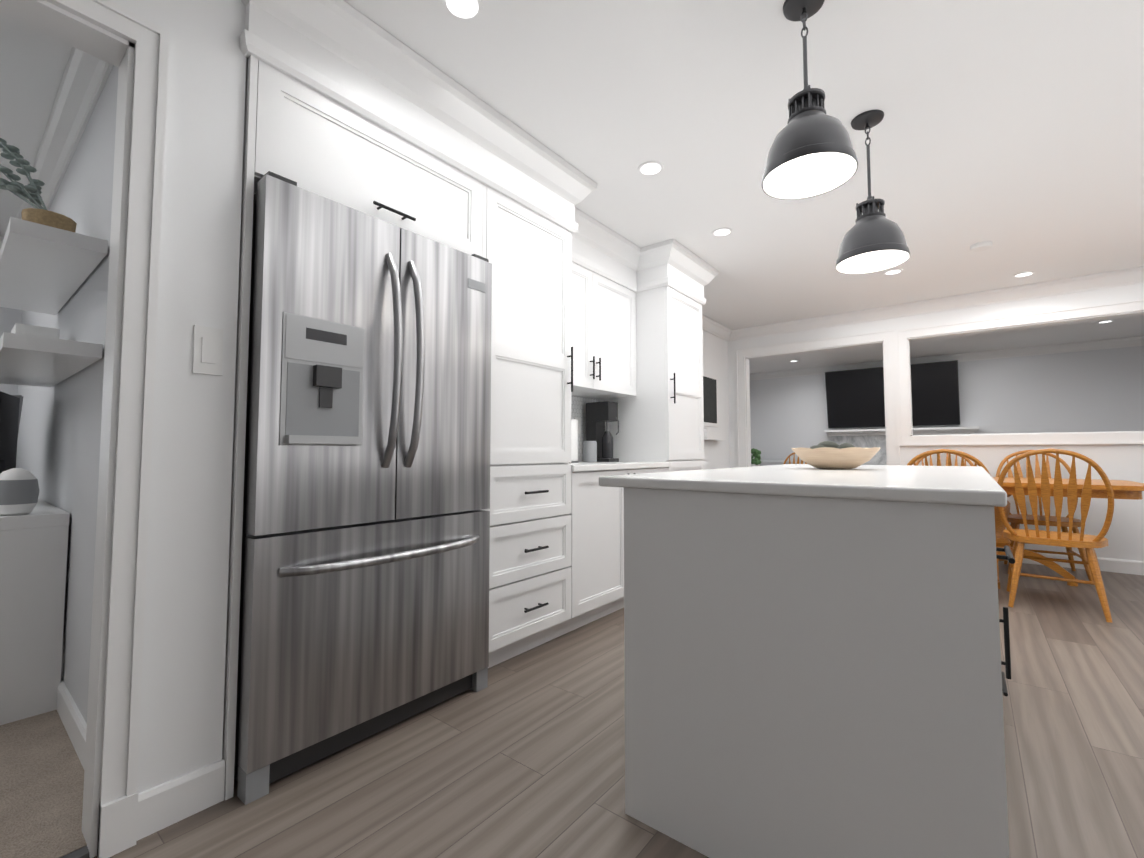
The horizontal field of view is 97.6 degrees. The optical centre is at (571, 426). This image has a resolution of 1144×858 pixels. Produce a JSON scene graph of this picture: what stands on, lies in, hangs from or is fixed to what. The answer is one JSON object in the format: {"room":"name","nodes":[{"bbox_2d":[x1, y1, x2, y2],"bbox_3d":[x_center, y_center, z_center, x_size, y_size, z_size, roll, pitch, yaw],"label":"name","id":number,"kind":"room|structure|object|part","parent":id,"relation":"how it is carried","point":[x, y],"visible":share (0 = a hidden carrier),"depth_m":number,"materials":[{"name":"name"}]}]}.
{"room":"kitchen","nodes":[
{"label":"kitchen","id":0,"kind":"room"},
{"bbox_2d":[0,307,21,394],"bbox_3d":[-5.082,-0.144,2.197,0.120,2.470,3.540,-2,-4,38],"label":"wall","id":1,"kind":"structure","parent":0,"point":[10,318],"depth_m":3.53,"materials":[{"name":"white paint"}]},
{"bbox_2d":[0,237,3,249],"bbox_3d":[-5.002,-1.322,2.194,0.085,0.113,3.540,-2,-4,38],"label":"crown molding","id":2,"kind":"structure","parent":1,"relation":"attached to","point":[1,238],"depth_m":3.47,"materials":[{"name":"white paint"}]},
{"bbox_2d":[0,710,86,857],"bbox_3d":[-3.693,1.052,1.034,3.665,0.062,3.540,-2,-4,38],"label":"floor","id":3,"kind":"structure","parent":0,"point":[41,785],"depth_m":1.43,"materials":[{"name":"beige carpet"}]},
{"bbox_2d":[0,499,69,724],"bbox_3d":[-2.608,0.712,2.048,1.230,0.745,0.617,-2,-4,38],"label":"cabinet","id":4,"kind":"object","parent":3,"relation":"on","point":[33,552],"visible":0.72,"depth_m":1.84,"materials":[{"name":"white laminate"}]},
{"bbox_2d":[0,391,19,473],"bbox_3d":[-2.546,0.097,2.230,0.571,0.500,0.210,-2,-4,38],"label":"monitor","id":5,"kind":"object","parent":4,"relation":"on","point":[9,411],"visible":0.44,"depth_m":2.32,"materials":[{"name":"grey plastic"}]},
{"bbox_2d":[12,395,22,439],"bbox_3d":[-2.969,0.084,2.386,0.195,0.542,0.542,-2,-4,38],"label":"desk lamp","id":6,"kind":"object","parent":4,"relation":"on","point":[21,402],"visible":0.21,"depth_m":2.59,"materials":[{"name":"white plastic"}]},
{"bbox_2d":[0,468,38,514],"bbox_3d":[-2.098,0.243,1.886,0.125,0.173,0.125,-2,-4,38],"label":"speaker","id":7,"kind":"object","parent":4,"relation":"on","point":[19,491],"visible":1,"depth_m":1.86},
{"bbox_2d":[16,65,118,723],"bbox_3d":[-2.513,-0.126,2.550,3.470,2.470,0.205,-2,-4,38],"label":"wall","id":8,"kind":"structure","parent":0,"point":[58,446],"depth_m":1.91,"materials":[{"name":"white paint"}]},
{"bbox_2d":[0,138,107,386],"bbox_3d":[-2.183,-0.747,1.846,1.200,1.058,0.522,-2,-4,38],"label":"shelf","id":9,"kind":"object","parent":8,"relation":"attached to","point":[50,261],"visible":1,"depth_m":1.78,"materials":[{"name":"white laminate"}]},
{"bbox_2d":[16,47,112,218],"bbox_3d":[-2.568,-1.308,2.469,3.380,0.113,0.085,-2,-4,38],"label":"crown molding","id":10,"kind":"structure","parent":8,"relation":"attached to","point":[84,79],"depth_m":2.14,"materials":[{"name":"white paint"}]},
{"bbox_2d":[57,678,86,768],"bbox_3d":[-2.581,1.049,2.403,3.410,0.108,0.016,-2,-4,38],"label":"baseboard","id":11,"kind":"structure","parent":8,"relation":"attached to","point":[73,721],"depth_m":1.69,"materials":[{"name":"white paint"}]},
{"bbox_2d":[111,0,246,792],"bbox_3d":[-1.770,-0.226,0.600,0.120,2.470,2.345,-2,-4,38],"label":"wall","id":12,"kind":"structure","parent":0,"point":[183,673],"depth_m":1.40,"materials":[{"name":"white paint"}]},
{"bbox_2d":[60,846,88,857],"bbox_3d":[-1.436,1.046,0.904,0.035,0.060,0.838,-2,-4,38],"label":"trim","id":13,"kind":"structure","parent":12,"relation":"attached to","point":[82,852],"depth_m":1.21,"materials":[{"name":"silver metal"}]},
{"bbox_2d":[0,0,169,857],"bbox_3d":[-1.460,-0.036,0.979,0.176,2.128,0.985,-2,-4,38],"label":"door frame","id":14,"kind":"structure","parent":12,"relation":"attached to","point":[133,47],"depth_m":1.28,"materials":[{"name":"white paint"}]},
{"bbox_2d":[192,325,222,375],"bbox_3d":[-1.035,-0.216,1.424,0.009,0.135,0.069,-2,-4,38],"label":"light switch","id":15,"kind":"object","parent":12,"relation":"attached to","point":[207,350],"visible":1,"depth_m":1.42,"materials":[{"name":"white plastic"}]},
{"bbox_2d":[0,0,1143,373],"bbox_3d":[0.875,-1.342,3.526,7.890,0.060,12.920,-2,-4,38],"label":"ceiling","id":16,"kind":"structure","parent":0,"point":[1012,130],"depth_m":2.27,"materials":[{"name":"white paint"}]},
{"bbox_2d":[441,0,482,21],"bbox_3d":[-0.364,-1.405,1.663,0.135,0.006,0.135,-2,-3,29],"label":"recessed light","id":17,"kind":"object","parent":16,"relation":"in","point":[465,10],"depth_m":1.68,"materials":[{"name":"white paint"}]},
{"bbox_2d":[638,161,663,175],"bbox_3d":[0.413,-1.355,2.628,0.135,0.006,0.135,-1,-3,14],"label":"recessed light","id":18,"kind":"object","parent":16,"relation":"in","point":[650,168],"depth_m":2.62,"materials":[{"name":"white paint"}]},
{"bbox_2d":[712,227,732,236],"bbox_3d":[1.016,-1.316,3.388,0.135,0.006,0.135,-1,-3,14],"label":"recessed light","id":19,"kind":"object","parent":16,"relation":"in","point":[720,232],"depth_m":3.38,"materials":[{"name":"white paint"}]},
{"bbox_2d":[762,0,857,199],"bbox_3d":[0.770,-1.109,1.646,0.284,0.598,0.284,-2,-4,38],"label":"pendant light","id":20,"kind":"object","parent":16,"relation":"hanging from","point":[811,152],"visible":1,"depth_m":1.64,"materials":[{"name":"grey metal"}]},
{"bbox_2d":[835,110,909,273],"bbox_3d":[1.323,-1.051,2.227,0.284,0.654,0.284,-2,-4,38],"label":"pendant light","id":21,"kind":"object","parent":16,"relation":"hanging from","point":[874,240],"visible":1,"depth_m":2.19,"materials":[{"name":"grey metal"}]},
{"bbox_2d":[884,269,902,274],"bbox_3d":[2.652,-1.277,4.132,0.135,0.006,0.135,-2,-3,29],"label":"recessed light","id":22,"kind":"object","parent":16,"relation":"in","point":[893,271],"depth_m":4.11,"materials":[{"name":"white paint"}]},
{"bbox_2d":[970,241,992,251],"bbox_3d":[2.942,-1.293,3.596,0.124,0.030,0.124,-2,-4,38],"label":"smoke detector","id":23,"kind":"object","parent":16,"relation":"attached to","point":[981,246],"visible":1,"depth_m":3.57,"materials":[{"name":"white plastic"}]},
{"bbox_2d":[1013,271,1034,277],"bbox_3d":[3.784,-1.274,4.192,0.135,0.006,0.135,-2,-3,32],"label":"recessed light","id":24,"kind":"object","parent":16,"relation":"in","point":[1023,274],"depth_m":4.18,"materials":[{"name":"white paint"}]},
{"bbox_2d":[1097,320,1113,322],"bbox_3d":[6.078,-1.196,5.702,0.135,0.006,0.135,-2,-3,29],"label":"recessed light","id":25,"kind":"object","parent":16,"relation":"in","point":[1106,321],"depth_m":5.68,"materials":[{"name":"white paint"}]},
{"bbox_2d":[88,561,1143,857],"bbox_3d":[1.333,1.086,1.576,4.910,0.050,8.071,-2,-4,38],"label":"floor","id":26,"kind":"structure","parent":0,"point":[522,755],"depth_m":1.56,"materials":[{"name":"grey wood"}]},
{"bbox_2d":[234,171,491,804],"bbox_3d":[-0.856,0.171,1.965,0.764,1.818,0.894,-2,-4,38],"label":"fridge","id":27,"kind":"object","parent":26,"relation":"on","point":[364,600],"visible":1,"depth_m":1.66,"materials":[{"name":"silver metal"}]},
{"bbox_3d":[-0.596,-0.080,1.772,0.101,1.074,0.768,-2,-4,38],"label":"handle","id":28,"kind":"part","parent":27,"relation":"part of","materials":[{"name":"silver metal"}]},
{"bbox_2d":[222,0,589,799],"bbox_3d":[-0.727,-0.142,2.211,0.732,2.468,1.673,-2,-4,38],"label":"tall cabinet","id":29,"kind":"object","parent":26,"relation":"on","point":[350,106],"depth_m":2.20,"materials":[{"name":"white paint"}]},
{"bbox_3d":[-0.162,-1.196,2.980,0.732,0.283,3.494,-2,-4,38],"label":"crown","id":30,"kind":"part","parent":29,"relation":"part of","materials":[{"name":"white paint"}]},
{"bbox_2d":[590,179,689,621],"bbox_3d":[0.136,-0.086,3.299,0.732,2.468,1.232,-2,-4,38],"label":"tall cabinet","id":31,"kind":"object","parent":26,"relation":"on","point":[638,295],"depth_m":3.61,"materials":[{"name":"white paint"}]},
{"bbox_2d":[569,462,670,471],"bbox_3d":[0.104,0.256,3.307,0.640,0.034,1.108,-2,-4,38],"label":"countertop","id":32,"kind":"structure","parent":31,"relation":"on","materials":[{"name":"stone"}]},
{"bbox_2d":[571,419,578,462],"bbox_3d":[-0.045,0.070,3.378,0.180,0.342,0.180,-2,-4,38],"label":"paper towel holder","id":33,"kind":"object","parent":32,"relation":"on","point":[574,440],"visible":0.19,"depth_m":3.32,"materials":[{"name":"white paper"}]},
{"bbox_2d":[583,441,596,461],"bbox_3d":[0.124,0.174,3.506,0.100,0.148,0.100,-2,-4,38],"label":"smart speaker","id":34,"kind":"object","parent":32,"relation":"on","point":[589,451],"visible":1,"depth_m":3.46},
{"bbox_2d":[586,401,618,461],"bbox_3d":[0.234,0.040,3.720,0.234,0.439,0.130,-2,-4,38],"label":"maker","id":35,"kind":"object","parent":32,"relation":"on","point":[599,415],"visible":0.98,"depth_m":3.69,"materials":[{"name":"grey plastic"}]},
{"bbox_2d":[686,248,718,469],"bbox_3d":[0.702,-0.049,4.012,0.732,2.468,0.713,-2,-4,38],"label":"tall cabinet","id":36,"kind":"object","parent":26,"relation":"on","point":[699,273],"depth_m":3.96,"materials":[{"name":"white paint"}]},
{"bbox_2d":[624,488,1015,857],"bbox_3d":[1.063,0.635,1.868,0.833,0.880,1.906,-2,-4,38],"label":"kitchen island","id":37,"kind":"object","parent":26,"relation":"on","point":[813,662],"depth_m":1.09,"materials":[{"name":"white paint"}]},
{"bbox_2d":[599,464,1006,507],"bbox_3d":[1.048,0.184,1.952,0.893,0.029,2.006,-2,-4,38],"label":"island countertop","id":38,"kind":"structure","parent":37,"relation":"on","point":[953,486],"depth_m":1.22,"materials":[{"name":"white stone"}]},
{"bbox_2d":[792,441,879,468],"bbox_3d":[1.092,0.117,2.081,0.324,0.116,0.331,-2,-4,38],"label":"bowl","id":39,"kind":"object","parent":38,"relation":"on","point":[827,455],"visible":1,"depth_m":1.98,"materials":[{"name":"beige ceramic"}]},
{"bbox_2d":[916,453,973,465],"bbox_3d":[3.373,0.713,4.538,0.521,1.007,0.585,-2,-4,38],"label":"dining chair","id":40,"kind":"object","parent":26,"relation":"on","point":[956,462],"visible":0.04,"depth_m":4.74,"materials":[{"name":"brown wood"}]},
{"bbox_2d":[907,449,994,510],"bbox_3d":[2.649,0.661,3.528,0.521,1.007,0.585,-2,-4,38],"label":"dining chair","id":41,"kind":"object","parent":26,"relation":"on","point":[949,452],"visible":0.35,"depth_m":3.32,"materials":[{"name":"brown wood"}]},
{"bbox_2d":[996,450,1093,581],"bbox_3d":[3.865,0.692,4.141,0.530,1.007,0.597,-2,-4,38],"label":"dining chair","id":42,"kind":"object","parent":26,"relation":"on","point":[1015,520],"visible":0.44,"depth_m":4.12,"materials":[{"name":"brown wood"}]},
{"bbox_2d":[998,448,1113,622],"bbox_3d":[3.072,0.644,3.204,0.538,1.007,0.602,-2,-4,38],"label":"dining chair","id":43,"kind":"object","parent":26,"relation":"on","point":[1020,538],"visible":0.92,"depth_m":3.06,"materials":[{"name":"brown wood"}]},
{"bbox_2d":[992,477,1143,588],"bbox_3d":[3.339,0.802,3.990,1.650,0.765,0.980,-2,-4,38],"label":"dining table","id":44,"kind":"object","parent":26,"relation":"on","point":[1123,489],"visible":0.19,"depth_m":3.61,"materials":[{"name":"brown wood"}]},
{"bbox_2d":[702,330,729,469],"bbox_3d":[0.183,-0.049,4.043,0.120,2.470,5.485,-2,-4,38],"label":"wall","id":45,"kind":"structure","parent":0,"point":[715,363],"depth_m":5.94,"materials":[{"name":"white paint"}]},
{"bbox_2d":[571,396,597,461],"bbox_3d":[-0.144,0.004,3.517,0.008,0.489,1.108,-2,-4,38],"label":"backsplash","id":46,"kind":"structure","parent":45,"relation":"attached to","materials":[{"name":"grey tile"}]},
{"bbox_2d":[574,417,580,433],"bbox_3d":[0.043,-0.009,3.740,0.008,0.120,0.070,-2,-4,38],"label":"outlet","id":47,"kind":"object","parent":46,"relation":"attached to","point":[579,424],"visible":0.38,"depth_m":3.73,"materials":[{"name":"white plastic"}]},
{"bbox_2d":[703,372,725,439],"bbox_3d":[1.551,-0.210,5.605,0.100,0.721,0.606,-2,-4,38],"label":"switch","id":48,"kind":"object","parent":45,"relation":"attached to","point":[710,400],"visible":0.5,"depth_m":5.50,"materials":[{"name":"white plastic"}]},
{"bbox_2d":[702,315,733,340],"bbox_3d":[1.264,-1.162,5.302,0.085,0.113,2.080,-2,-4,38],"label":"crown molding","id":49,"kind":"structure","parent":45,"relation":"attached to","point":[710,326],"depth_m":5.84,"materials":[{"name":"white paint"}]},
{"bbox_2d":[728,283,1143,560],"bbox_3d":[3.847,-0.014,4.715,4.790,2.470,0.120,-2,-4,38],"label":"wall","id":50,"kind":"structure","parent":0,"point":[1124,535],"depth_m":4.37,"materials":[{"name":"white paint"}]},
{"bbox_2d":[734,266,1143,339],"bbox_3d":[3.737,-1.191,4.733,4.670,0.113,0.085,-2,-4,38],"label":"crown molding","id":51,"kind":"structure","parent":50,"relation":"attached to","point":[1124,277],"depth_m":4.76,"materials":[{"name":"white paint"}]},
{"bbox_2d":[735,298,1143,466],"bbox_3d":[3.642,0.111,4.871,4.060,2.236,0.172,-2,-4,38],"label":"door frame","id":52,"kind":"structure","parent":50,"relation":"attached to","point":[897,390],"depth_m":5.02,"materials":[{"name":"white paint"}]},
{"bbox_2d":[1008,552,1143,574],"bbox_3d":[4.441,1.137,4.098,2.925,0.108,0.016,-2,-4,38],"label":"baseboard","id":53,"kind":"structure","parent":50,"relation":"attached to","point":[1105,564],"depth_m":4.11,"materials":[{"name":"white paint"}]},
{"bbox_2d":[750,346,1143,463],"bbox_3d":[5.612,0.149,7.867,5.940,2.470,0.120,-2,-4,38],"label":"wall","id":54,"kind":"structure","parent":0,"point":[1101,390],"depth_m":7.19,"materials":[{"name":"white paint"}]},
{"bbox_2d":[750,336,1143,380],"bbox_3d":[5.549,-1.030,7.847,5.700,0.113,0.085,-2,-4,38],"label":"crown molding","id":55,"kind":"structure","parent":54,"relation":"attached to","point":[1129,341],"depth_m":7.36,"materials":[{"name":"white paint"}]},
{"bbox_3d":[4.542,1.338,6.452,5.940,0.050,3.569,-2,-4,38],"label":"floor","id":56,"kind":"structure","parent":0,"visible":0},
{"bbox_2d":[751,448,760,465],"bbox_3d":[3.001,0.877,8.188,0.400,1.049,0.400,-2,-4,38],"label":"potted plant","id":57,"kind":"object","parent":56,"relation":"on","point":[756,460],"visible":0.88,"depth_m":8.15,"materials":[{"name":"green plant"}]},
{"bbox_2d":[760,460,792,465],"bbox_3d":[3.634,0.982,8.677,1.400,0.790,0.880,-2,-4,38],"label":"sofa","id":58,"kind":"object","parent":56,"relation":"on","point":[771,462],"depth_m":8.84,"materials":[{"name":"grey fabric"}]},
{"bbox_2d":[783,452,806,463],"bbox_3d":[3.412,0.874,7.652,0.521,1.007,0.585,-3,-4,43],"label":"dining chair","id":59,"kind":"object","parent":56,"relation":"on","point":[791,454],"visible":0.15,"depth_m":7.93,"materials":[{"name":"brown wood"}]},
{"bbox_2d":[824,426,978,464],"bbox_3d":[5.186,0.710,7.976,2.060,1.360,0.188,-2,-4,38],"label":"fireplace mantel","id":60,"kind":"object","parent":56,"relation":"on","point":[866,438],"visible":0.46,"depth_m":8.19,"materials":[{"name":"grey stone"}]},
{"bbox_2d":[825,360,959,427],"bbox_3d":[5.088,-0.482,8.050,1.800,0.964,0.191,-2,-4,38],"label":"television","id":61,"kind":"object","parent":60,"relation":"on","point":[855,398],"visible":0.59,"depth_m":8.09,"materials":[{"name":"black"}]}
]}

